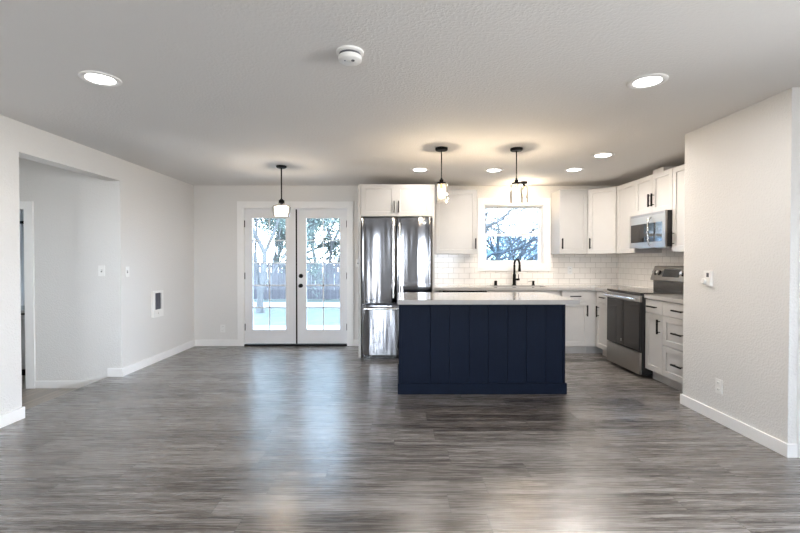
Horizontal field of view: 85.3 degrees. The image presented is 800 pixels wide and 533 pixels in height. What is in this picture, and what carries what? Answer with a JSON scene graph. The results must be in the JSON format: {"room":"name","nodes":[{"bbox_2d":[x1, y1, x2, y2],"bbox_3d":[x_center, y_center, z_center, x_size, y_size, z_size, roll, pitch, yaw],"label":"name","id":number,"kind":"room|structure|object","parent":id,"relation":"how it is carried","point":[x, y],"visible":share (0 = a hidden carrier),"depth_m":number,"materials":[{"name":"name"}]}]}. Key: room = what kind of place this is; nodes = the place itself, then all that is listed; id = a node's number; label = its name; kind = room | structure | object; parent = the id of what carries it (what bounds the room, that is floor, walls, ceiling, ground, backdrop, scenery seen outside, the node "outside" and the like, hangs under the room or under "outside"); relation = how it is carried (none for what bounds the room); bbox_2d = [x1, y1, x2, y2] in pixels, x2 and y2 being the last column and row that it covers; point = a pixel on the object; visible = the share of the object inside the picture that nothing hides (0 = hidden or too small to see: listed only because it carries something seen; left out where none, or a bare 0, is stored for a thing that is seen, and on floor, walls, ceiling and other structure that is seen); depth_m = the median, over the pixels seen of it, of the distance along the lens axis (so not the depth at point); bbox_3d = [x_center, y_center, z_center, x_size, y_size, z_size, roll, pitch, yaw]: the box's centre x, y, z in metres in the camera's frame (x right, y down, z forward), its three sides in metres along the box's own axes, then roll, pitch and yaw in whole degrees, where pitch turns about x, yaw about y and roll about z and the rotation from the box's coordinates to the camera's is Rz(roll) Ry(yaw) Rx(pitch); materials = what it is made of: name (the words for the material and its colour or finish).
{"room":"open-plan kitchen","nodes":[
{"label":"open-plan kitchen","id":0,"kind":"room"},
{"bbox_2d":[20,210,24,305],"bbox_3d":[-5.399,0.086,4.322,0.150,2.527,6.100,0,1,0],"label":"door","id":1,"kind":"structure","parent":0,"point":[21,211],"depth_m":6.14,"materials":[{"name":"white paint"}]},
{"bbox_2d":[22,375,77,409],"bbox_3d":[-4.347,1.398,4.396,2.254,0.100,6.200,0,1,0],"label":"floor","id":2,"kind":"structure","parent":0,"point":[30,398],"depth_m":4.57,"materials":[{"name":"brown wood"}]},
{"bbox_2d":[21,306,24,374],"bbox_3d":[-4.750,0.928,5.488,0.940,0.810,0.580,0,1,0],"label":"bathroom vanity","id":3,"kind":"object","parent":2,"relation":"on","point":[22,307],"visible":0.02,"depth_m":5.25,"materials":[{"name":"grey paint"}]},
{"bbox_2d":[19,158,107,380],"bbox_3d":[-4.350,0.078,4.835,2.254,2.527,0.120,0,1,0],"label":"wall","id":4,"kind":"structure","parent":0,"point":[70,208],"depth_m":4.78,"materials":[{"name":"white paint"}]},
{"bbox_2d":[19,201,35,388],"bbox_3d":[-4.509,0.314,4.832,0.984,2.055,0.150,0,1,0],"label":"hall doorway","id":5,"kind":"structure","parent":4,"relation":"in","point":[27,206],"depth_m":4.76,"materials":[{"name":"white paint"}]},
{"bbox_2d":[35,381,95,387],"bbox_3d":[-3.619,1.302,4.789,0.794,0.082,0.014,0,1,0],"label":"baseboard","id":6,"kind":"structure","parent":4,"relation":"attached to","point":[38,384],"depth_m":4.78,"materials":[{"name":"white paint"}]},
{"bbox_2d":[98,266,104,275],"bbox_3d":[-3.281,0.048,4.771,0.072,0.116,0.018,0,1,0],"label":"light switch","id":7,"kind":"object","parent":4,"relation":"attached to","point":[101,269],"visible":1,"depth_m":4.77,"materials":[{"name":"white plastic"}]},
{"bbox_2d":[0,115,193,414],"bbox_3d":[-3.132,0.205,1.943,0.150,2.700,9.114,0,1,0],"label":"wall","id":8,"kind":"structure","parent":0,"point":[150,213],"depth_m":4.83,"materials":[{"name":"white paint"}]},
{"bbox_2d":[0,406,24,427],"bbox_3d":[-3.116,1.229,0.469,0.164,0.095,6.138,0,1,0],"label":"baseboard","id":9,"kind":"structure","parent":8,"relation":"attached to","point":[13,416],"depth_m":3.42,"materials":[{"name":"white paint"}]},
{"bbox_2d":[125,267,128,276],"bbox_3d":[-3.064,0.059,4.889,0.018,0.116,0.072,0,1,0],"label":"light switch","id":10,"kind":"object","parent":8,"relation":"attached to","point":[126,268],"visible":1,"depth_m":4.88,"materials":[{"name":"white plastic"}]},
{"bbox_2d":[107,340,194,376],"bbox_3d":[-3.145,1.156,5.648,0.164,0.095,1.731,0,1,0],"label":"baseboard","id":11,"kind":"structure","parent":8,"relation":"attached to","point":[111,372],"depth_m":5.27,"materials":[{"name":"white paint"}]},
{"bbox_2d":[151,290,163,317],"bbox_3d":[-3.056,0.471,5.486,0.041,0.330,0.230,0,1,0],"label":"wall heater","id":12,"kind":"object","parent":8,"relation":"attached to","point":[157,306],"visible":1,"depth_m":5.46,"materials":[{"name":"white metal"}]},
{"bbox_2d":[155,293,160,309],"bbox_3d":[-3.058,0.437,5.485,0.013,0.208,0.144,0,1,0],"label":"grille","id":13,"kind":"object","parent":12,"relation":"attached to","point":[157,295],"depth_m":5.48,"materials":[{"name":"grey metal"}]},
{"bbox_2d":[0,0,799,185],"bbox_3d":[-0.878,-1.211,2.403,9.270,0.120,10.350,0,1,0],"label":"ceiling","id":14,"kind":"structure","parent":0,"point":[211,92],"depth_m":2.67,"materials":[{"name":"white paint"}]},
{"bbox_2d":[78,71,121,86],"bbox_3d":[-1.840,-1.150,2.669,0.226,0.010,0.226,0,1,0],"label":"recessed light","id":15,"kind":"object","parent":14,"relation":"in","point":[94,77],"visible":1,"depth_m":2.65,"materials":[{"name":"white paint"}]},
{"bbox_2d":[272,165,290,215],"bbox_3d":[-1.404,-0.891,5.147,0.219,0.598,0.219,0,1,0],"label":"dining pendant","id":16,"kind":"object","parent":14,"relation":"hanging from","point":[281,201],"visible":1,"depth_m":5.11,"materials":[{"name":"glass"}]},
{"bbox_2d":[336,45,363,65],"bbox_3d":[-0.268,-1.121,2.328,0.146,0.059,0.146,0,1,0],"label":"smoke detector","id":17,"kind":"object","parent":14,"relation":"attached to","point":[348,55],"visible":1,"depth_m":2.29,"materials":[{"name":"white plastic"}]},
{"bbox_2d":[411,168,428,171],"bbox_3d":[0.245,-1.187,5.341,0.226,0.010,0.226,0,1,0],"label":"recessed light","id":18,"kind":"object","parent":14,"relation":"in","point":[412,169],"visible":1,"depth_m":5.31,"materials":[{"name":"white paint"}]},
{"bbox_2d":[435,146,447,202],"bbox_3d":[0.413,-0.904,4.323,0.128,0.548,0.128,0,1,0],"label":"pendant light","id":19,"kind":"object","parent":14,"relation":"hanging from","point":[441,149],"visible":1,"depth_m":4.30,"materials":[{"name":"clear glass"}]},
{"bbox_2d":[485,168,502,172],"bbox_3d":[1.162,-1.188,5.371,0.226,0.010,0.226,0,1,0],"label":"recessed light","id":20,"kind":"object","parent":14,"relation":"in","point":[492,170],"visible":1,"depth_m":5.36,"materials":[{"name":"white paint"}]},
{"bbox_2d":[510,147,522,202],"bbox_3d":[1.163,-0.904,4.339,0.128,0.548,0.128,0,1,0],"label":"pendant light","id":21,"kind":"object","parent":14,"relation":"hanging from","point":[516,182],"visible":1,"depth_m":4.31,"materials":[{"name":"clear glass"}]},
{"bbox_2d":[512,178,520,188],"bbox_3d":[1.163,-0.777,4.341,0.090,0.208,0.090,0,1,0],"label":"socket","id":22,"kind":"object","parent":21,"relation":"attached to","point":[516,182],"depth_m":4.32,"materials":[{"name":"black metal"}]},
{"bbox_2d":[519,181,527,202],"bbox_3d":[1.756,-1.054,6.186,0.128,0.300,0.128,0,1,0],"label":"light","id":23,"kind":"object","parent":14,"relation":"hanging from","point":[522,182],"visible":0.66,"depth_m":6.14,"materials":[{"name":"clear glass"}]},
{"bbox_2d":[564,168,583,171],"bbox_3d":[2.140,-1.187,5.342,0.226,0.010,0.226,0,1,0],"label":"recessed light","id":24,"kind":"object","parent":14,"relation":"in","point":[568,169],"visible":1,"depth_m":5.31,"materials":[{"name":"white paint"}]},
{"bbox_2d":[591,152,614,157],"bbox_3d":[2.153,-1.177,4.606,0.226,0.010,0.226,0,1,0],"label":"recessed light","id":25,"kind":"object","parent":14,"relation":"in","point":[606,154],"visible":1,"depth_m":4.59,"materials":[{"name":"white paint"}]},
{"bbox_2d":[627,73,668,88],"bbox_3d":[1.541,-1.150,2.706,0.226,0.010,0.226,0,1,0],"label":"recessed light","id":26,"kind":"object","parent":14,"relation":"in","point":[655,79],"visible":1,"depth_m":2.69,"materials":[{"name":"white paint"}]},
{"bbox_2d":[0,346,799,532],"bbox_3d":[0.276,1.315,1.982,6.966,0.120,9.424,0,1,0],"label":"floor","id":27,"kind":"structure","parent":0,"point":[196,439],"depth_m":2.79,"materials":[{"name":"grey wood"}]},
{"bbox_2d":[358,184,361,357],"bbox_3d":[-0.534,0.054,6.115,0.032,2.285,0.793,0,1,0],"label":"panel","id":28,"kind":"object","parent":27,"relation":"on","point":[359,185],"visible":0.49,"depth_m":5.72,"materials":[{"name":"white paint"}]},
{"bbox_2d":[362,218,432,358],"bbox_3d":[-0.040,0.280,6.014,0.918,1.836,0.930,0,1,0],"label":"refrigerator","id":29,"kind":"object","parent":27,"relation":"on","point":[396,255],"visible":0.87,"depth_m":5.61,"materials":[{"name":"silver metal"}]},
{"bbox_2d":[432,184,434,291],"bbox_3d":[0.441,0.054,6.130,0.026,2.285,0.773,0,1,0],"label":"panel","id":30,"kind":"object","parent":27,"relation":"on","point":[433,217],"visible":0.26,"depth_m":5.74,"materials":[{"name":"white paint"}]},
{"bbox_2d":[439,291,486,291],"bbox_3d":[0.879,0.762,6.155,0.602,0.868,0.626,0,1,0],"label":"dishwasher","id":31,"kind":"object","parent":27,"relation":"on","point":[439,291],"visible":0.16,"depth_m":5.88,"materials":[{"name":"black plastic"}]},
{"bbox_2d":[398,305,566,394],"bbox_3d":[0.786,0.783,4.549,1.622,0.872,0.794,0,1,0],"label":"kitchen island","id":32,"kind":"object","parent":27,"relation":"on","point":[444,349],"visible":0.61,"depth_m":4.17,"materials":[{"name":"blue paint"}]},
{"bbox_2d":[398,292,579,304],"bbox_3d":[0.822,0.326,4.518,1.694,0.042,0.976,0,1,0],"label":"island countertop","id":33,"kind":"structure","parent":32,"relation":"on","point":[404,298],"depth_m":4.19,"materials":[{"name":"white stone"}]},
{"bbox_2d":[488,291,558,294],"bbox_3d":[1.672,0.763,6.183,0.968,0.866,0.640,0,1,0],"label":"base cabinet","id":34,"kind":"object","parent":27,"relation":"on","point":[550,292],"visible":0.12,"depth_m":5.90,"materials":[{"name":"white paint"}]},
{"bbox_2d":[561,290,588,352],"bbox_3d":[2.384,0.758,6.187,0.372,0.875,0.640,0,1,0],"label":"base cabinet","id":35,"kind":"object","parent":27,"relation":"on","point":[576,316],"visible":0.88,"depth_m":5.91,"materials":[{"name":"white paint"}]},
{"bbox_2d":[550,290,601,352],"bbox_3d":[2.709,0.758,6.200,1.102,0.875,0.620,0,1,0],"label":"cabinet filler","id":36,"kind":"object","parent":27,"relation":"on","point":[591,348],"visible":0.13,"depth_m":5.93,"materials":[{"name":"white paint"}]},
{"bbox_2d":[434,285,641,291],"bbox_3d":[1.870,0.303,5.996,2.825,0.040,1.048,0,1,0],"label":"countertop","id":37,"kind":"structure","parent":36,"relation":"on","point":[603,288],"depth_m":5.89,"materials":[{"name":"white stone"}]},
{"bbox_2d":[512,258,520,284],"bbox_3d":[1.716,0.078,6.341,0.106,0.401,0.241,0,1,0],"label":"kitchen faucet","id":38,"kind":"object","parent":37,"relation":"on","point":[515,279],"visible":0.98,"depth_m":6.41,"materials":[{"name":"black metal"}]},
{"bbox_2d":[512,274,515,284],"bbox_3d":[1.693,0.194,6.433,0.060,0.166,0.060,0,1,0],"label":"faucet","id":39,"kind":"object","parent":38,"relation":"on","point":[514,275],"depth_m":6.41,"materials":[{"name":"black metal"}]},
{"bbox_2d":[518,290,549,290],"bbox_3d":[1.671,0.401,6.165,0.770,0.160,0.400,0,1,0],"label":"sink","id":40,"kind":"object","parent":37,"relation":"in","point":[518,290],"visible":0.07,"depth_m":5.97,"materials":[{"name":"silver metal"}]},
{"bbox_2d":[596,291,608,356],"bbox_3d":[2.941,0.765,5.687,0.640,0.875,0.402,0,1,0],"label":"base cabinet","id":41,"kind":"object","parent":27,"relation":"on","point":[601,304],"visible":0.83,"depth_m":5.76,"materials":[{"name":"white paint"}]},
{"bbox_2d":[602,266,683,374],"bbox_3d":[2.906,0.589,5.102,0.732,1.185,0.752,0,1,0],"label":"electric range","id":42,"kind":"object","parent":27,"relation":"on","point":[626,307],"visible":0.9,"depth_m":5.04,"materials":[{"name":"silver metal"}]},
{"bbox_2d":[607,288,683,294],"bbox_3d":[2.936,0.294,5.098,0.652,0.025,0.752,0,1,0],"label":"cooktop","id":43,"kind":"object","parent":42,"relation":"in","point":[618,291],"depth_m":5.09,"materials":[{"name":"black ceramic"}]},
{"bbox_2d":[645,299,669,385],"bbox_3d":[2.947,0.781,4.572,0.640,0.875,0.303,0,1,0],"label":"base cabinet","id":44,"kind":"object","parent":27,"relation":"on","point":[654,315],"visible":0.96,"depth_m":4.57,"materials":[{"name":"white paint"}]},
{"bbox_2d":[662,301,682,391],"bbox_3d":[2.950,0.787,4.155,0.640,0.875,0.528,0,1,0],"label":"base cabinet","id":45,"kind":"object","parent":27,"relation":"on","point":[672,343],"visible":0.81,"depth_m":4.25,"materials":[{"name":"white paint"}]},
{"bbox_2d":[644,294,682,303],"bbox_3d":[2.973,0.327,4.298,0.636,0.040,0.843,0,1,0],"label":"countertop","id":46,"kind":"structure","parent":45,"relation":"on","point":[676,298],"depth_m":4.42,"materials":[{"name":"white stone"}]},
{"bbox_2d":[193,185,617,339],"bbox_3d":[0.103,0.190,6.594,6.670,2.800,0.169,0,1,0],"label":"wall","id":47,"kind":"structure","parent":0,"point":[215,207],"depth_m":6.51,"materials":[{"name":"white paint"}]},
{"bbox_2d":[220,325,224,331],"bbox_3d":[-2.656,0.929,6.509,0.072,0.116,0.009,0,1,0],"label":"wall outlet","id":48,"kind":"object","parent":47,"relation":"attached to","point":[222,327],"visible":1,"depth_m":6.51,"materials":[{"name":"white plastic"}]},
{"bbox_2d":[244,209,297,343],"bbox_3d":[-1.941,0.150,6.546,0.794,2.021,0.064,0,1,0],"label":"door","id":49,"kind":"structure","parent":47,"relation":"in","point":[288,335],"depth_m":6.53,"materials":[{"name":"white paint"}]},
{"bbox_2d":[195,339,358,345],"bbox_3d":[-1.818,1.144,6.514,2.528,0.095,0.014,0,1,0],"label":"baseboard","id":50,"kind":"structure","parent":47,"relation":"attached to","point":[355,341],"depth_m":6.50,"materials":[{"name":"white paint"}]},
{"bbox_2d":[237,201,352,345],"bbox_3d":[-1.565,0.109,6.574,1.731,2.162,0.168,0,1,0],"label":"door frame","id":51,"kind":"structure","parent":47,"relation":"attached to","point":[241,205],"depth_m":6.49,"materials":[{"name":"white paint"}]},
{"bbox_2d":[244,344,346,345],"bbox_3d":[-1.565,1.179,6.603,1.541,0.023,0.180,0,1,0],"label":"threshold","id":52,"kind":"object","parent":47,"relation":"attached to","point":[244,344],"depth_m":6.51,"materials":[{"name":"black metal"}]},
{"bbox_2d":[297,209,346,343],"bbox_3d":[-1.169,0.150,6.521,0.757,2.021,0.112,0,1,0],"label":"door","id":53,"kind":"structure","parent":47,"relation":"in","point":[304,335],"depth_m":6.53,"materials":[{"name":"white paint"}]},
{"bbox_2d":[361,184,432,220],"bbox_3d":[-0.044,-0.876,6.083,0.944,0.423,0.830,0,1,0],"label":"upper cabinet","id":54,"kind":"object","parent":47,"relation":"attached to","point":[396,201],"visible":0.99,"depth_m":5.71,"materials":[{"name":"white paint"}]},
{"bbox_2d":[435,190,476,253],"bbox_3d":[0.777,-0.636,6.314,0.640,0.910,0.388,0,1,0],"label":"upper cabinet","id":55,"kind":"object","parent":47,"relation":"attached to","point":[455,220],"visible":0.94,"depth_m":6.17,"materials":[{"name":"white paint"}]},
{"bbox_2d":[477,198,550,270],"bbox_3d":[1.708,-0.480,6.584,1.095,1.092,0.177,0,1,0],"label":"window","id":56,"kind":"structure","parent":47,"relation":"in","point":[543,205],"depth_m":6.50,"materials":[{"name":"white paint"}]},
{"bbox_2d":[551,190,587,253],"bbox_3d":[2.464,-0.636,6.324,0.400,0.910,0.388,0,1,0],"label":"upper cabinet","id":57,"kind":"object","parent":47,"relation":"attached to","point":[568,207],"visible":1,"depth_m":6.18,"materials":[{"name":"white paint"}]},
{"bbox_2d":[567,266,571,273],"bbox_3d":[2.549,0.056,6.516,0.072,0.116,0.009,0,1,0],"label":"wall outlet","id":58,"kind":"object","parent":47,"relation":"attached to","point":[569,271],"visible":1,"depth_m":6.51,"materials":[{"name":"white plastic"}]},
{"bbox_2d":[587,187,617,253],"bbox_3d":[2.975,-0.635,6.212,0.626,0.910,0.617,0,1,0],"label":"upper cabinet","id":59,"kind":"object","parent":47,"relation":"attached to","point":[602,202],"visible":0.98,"depth_m":6.04,"materials":[{"name":"white paint"}]},
{"bbox_2d":[683,87,799,443],"bbox_3d":[2.966,0.036,3.346,0.878,2.400,1.048,0,1,0],"label":"wall","id":60,"kind":"structure","parent":0,"point":[742,186],"depth_m":3.17,"materials":[{"name":"white paint"}]},
{"bbox_2d":[701,271,712,285],"bbox_3d":[2.506,0.098,3.552,0.040,0.124,0.092,0,1,0],"label":"thermostat","id":61,"kind":"object","parent":60,"relation":"attached to","point":[707,280],"visible":1,"depth_m":3.54,"materials":[{"name":"white plastic"}]},
{"bbox_2d":[715,378,722,394],"bbox_3d":[2.522,0.950,3.438,0.009,0.116,0.072,0,1,0],"label":"wall outlet","id":62,"kind":"object","parent":60,"relation":"attached to","point":[718,383],"visible":1,"depth_m":3.43,"materials":[{"name":"white plastic"}]},
{"bbox_2d":[680,394,797,457],"bbox_3d":[2.580,1.192,3.360,0.134,0.088,1.076,0,1,0],"label":"baseboard","id":63,"kind":"structure","parent":60,"relation":"attached to","point":[787,450],"depth_m":3.18,"materials":[{"name":"white paint"}]},
{"bbox_3d":[3.371,0.010,5.153,0.150,2.400,2.761,0,1,0],"label":"wall","id":64,"kind":"structure","parent":0,"visible":0},
{"bbox_2d":[618,248,683,287],"bbox_3d":[3.291,0.027,5.198,0.009,0.535,2.652,0,1,0],"label":"wall","id":65,"kind":"structure","parent":64,"relation":"attached to","point":[635,270],"depth_m":5.88,"materials":[{"name":"tile"}]},
{"bbox_2d":[616,181,661,253],"bbox_3d":[3.117,-0.627,5.674,0.348,0.910,0.460,0,1,0],"label":"upper cabinet","id":66,"kind":"object","parent":65,"relation":"attached to","point":[625,192],"visible":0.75,"depth_m":5.69,"materials":[{"name":"white paint"}]},
{"bbox_2d":[670,164,684,251],"bbox_3d":[3.104,-0.610,4.474,0.388,0.910,0.460,0,1,0],"label":"upper cabinet","id":67,"kind":"object","parent":65,"relation":"attached to","point":[677,233],"visible":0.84,"depth_m":4.61,"materials":[{"name":"white paint"}]},
{"bbox_2d":[635,168,672,214],"bbox_3d":[3.100,-0.847,5.071,0.388,0.453,0.735,0,1,0],"label":"upper cabinet","id":68,"kind":"object","parent":64,"relation":"attached to","point":[653,193],"visible":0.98,"depth_m":5.03,"materials":[{"name":"white paint"}]},
{"bbox_2d":[630,210,671,248],"bbox_3d":[3.056,-0.416,5.071,0.474,0.406,0.722,0,1,0],"label":"microwave","id":69,"kind":"object","parent":68,"relation":"attached to","point":[651,230],"visible":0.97,"depth_m":4.96,"materials":[{"name":"silver metal"}]},
{"bbox_2d":[653,167,673,173],"bbox_3d":[3.082,-1.105,5.037,0.180,0.063,0.210,0,1,0],"label":"chase","id":70,"kind":"object","parent":68,"relation":"on","point":[661,169],"visible":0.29,"depth_m":4.97,"materials":[{"name":"white paint"}]},
{"bbox_3d":[3.126,0.042,2.883,0.957,2.400,0.120,0,1,0],"label":"wall","id":71,"kind":"structure","parent":0,"visible":0},
{"bbox_2d":[797,228,799,457],"bbox_3d":[3.065,0.135,2.811,0.952,2.216,0.026,0,1,0],"label":"door frame","id":72,"kind":"structure","parent":71,"relation":"attached to","point":[798,382],"depth_m":2.82,"materials":[{"name":"white paint"}]},
{"label":"outside","id":73,"kind":"structure","parent":0,"visible":0},
{"bbox_2d":[253,272,339,325],"bbox_3d":[-0.055,1.652,10.024,80.000,0.300,100.000,0,1,0],"label":"ground","id":74,"kind":"structure","parent":73,"point":[277,315],"depth_m":12.95,"materials":[{"name":"white snow"}]},
{"bbox_2d":[253,263,339,299],"bbox_3d":[-0.055,0.608,18.268,32.090,1.555,0.145,0,1,0],"label":"wooden fence","id":75,"kind":"object","parent":74,"relation":"on","point":[275,293],"visible":0.02,"depth_m":18.18,"materials":[{"name":"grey wood"}]},
{"bbox_2d":[253,218,339,312],"bbox_3d":[-4.789,-2.326,14.222,6.165,7.677,6.188,0,1,-20],"label":"tree","id":76,"kind":"object","parent":74,"relation":"on","point":[260,289],"visible":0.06,"depth_m":14.26,"materials":[{"name":"grey plant"}]},
{"bbox_2d":[253,218,339,289],"bbox_3d":[-3.191,-2.662,21.452,9.369,8.086,9.667,0,1,11],"label":"tree","id":77,"kind":"object","parent":74,"relation":"on","point":[266,220],"visible":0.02,"depth_m":20.07,"materials":[{"name":"grey plant"}]},
{"bbox_2d":[253,218,339,289],"bbox_3d":[-3.991,-3.073,22.720,8.237,9.794,6.147,1,1,33],"label":"tree","id":78,"kind":"object","parent":74,"relation":"on","point":[335,250],"visible":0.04,"depth_m":21.59,"materials":[{"name":"grey plant"}]},
{"bbox_2d":[485,209,537,259],"bbox_3d":[2.750,-1.367,10.047,5.516,5.689,5.479,0,1,-30],"label":"tree","id":79,"kind":"object","parent":74,"relation":"on","point":[533,246],"visible":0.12,"depth_m":9.85,"materials":[{"name":"grey plant"}]},
{"bbox_2d":[486,209,537,259],"bbox_3d":[4.940,-1.297,21.657,9.110,5.359,5.038,0,1,0],"label":"tree","id":80,"kind":"object","parent":74,"relation":"on","point":[498,247],"visible":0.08,"depth_m":21.44,"materials":[{"name":"grey plant"}]},
{"bbox_2d":[486,236,537,259],"bbox_3d":[8.347,-0.330,27.152,11.189,3.372,3.463,0,1,2],"label":"hedge","id":81,"kind":"object","parent":74,"relation":"on","point":[488,250],"visible":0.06,"depth_m":26.77,"materials":[{"name":"green plant"}]},
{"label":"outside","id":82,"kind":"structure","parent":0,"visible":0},
{"bbox_2d":[253,302,339,306],"bbox_3d":[-0.088,1.411,16.021,80.000,0.012,1.800,0,1,0],"label":"path","id":83,"kind":"structure","parent":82,"point":[266,304],"depth_m":16.06,"materials":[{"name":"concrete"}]},
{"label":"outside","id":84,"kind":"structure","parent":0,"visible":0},
{"bbox_2d":[254,325,339,328],"bbox_3d":[-0.045,1.423,8.133,24.000,0.210,2.876,0,1,0],"label":"patio","id":85,"kind":"structure","parent":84,"point":[320,326],"depth_m":9.27,"materials":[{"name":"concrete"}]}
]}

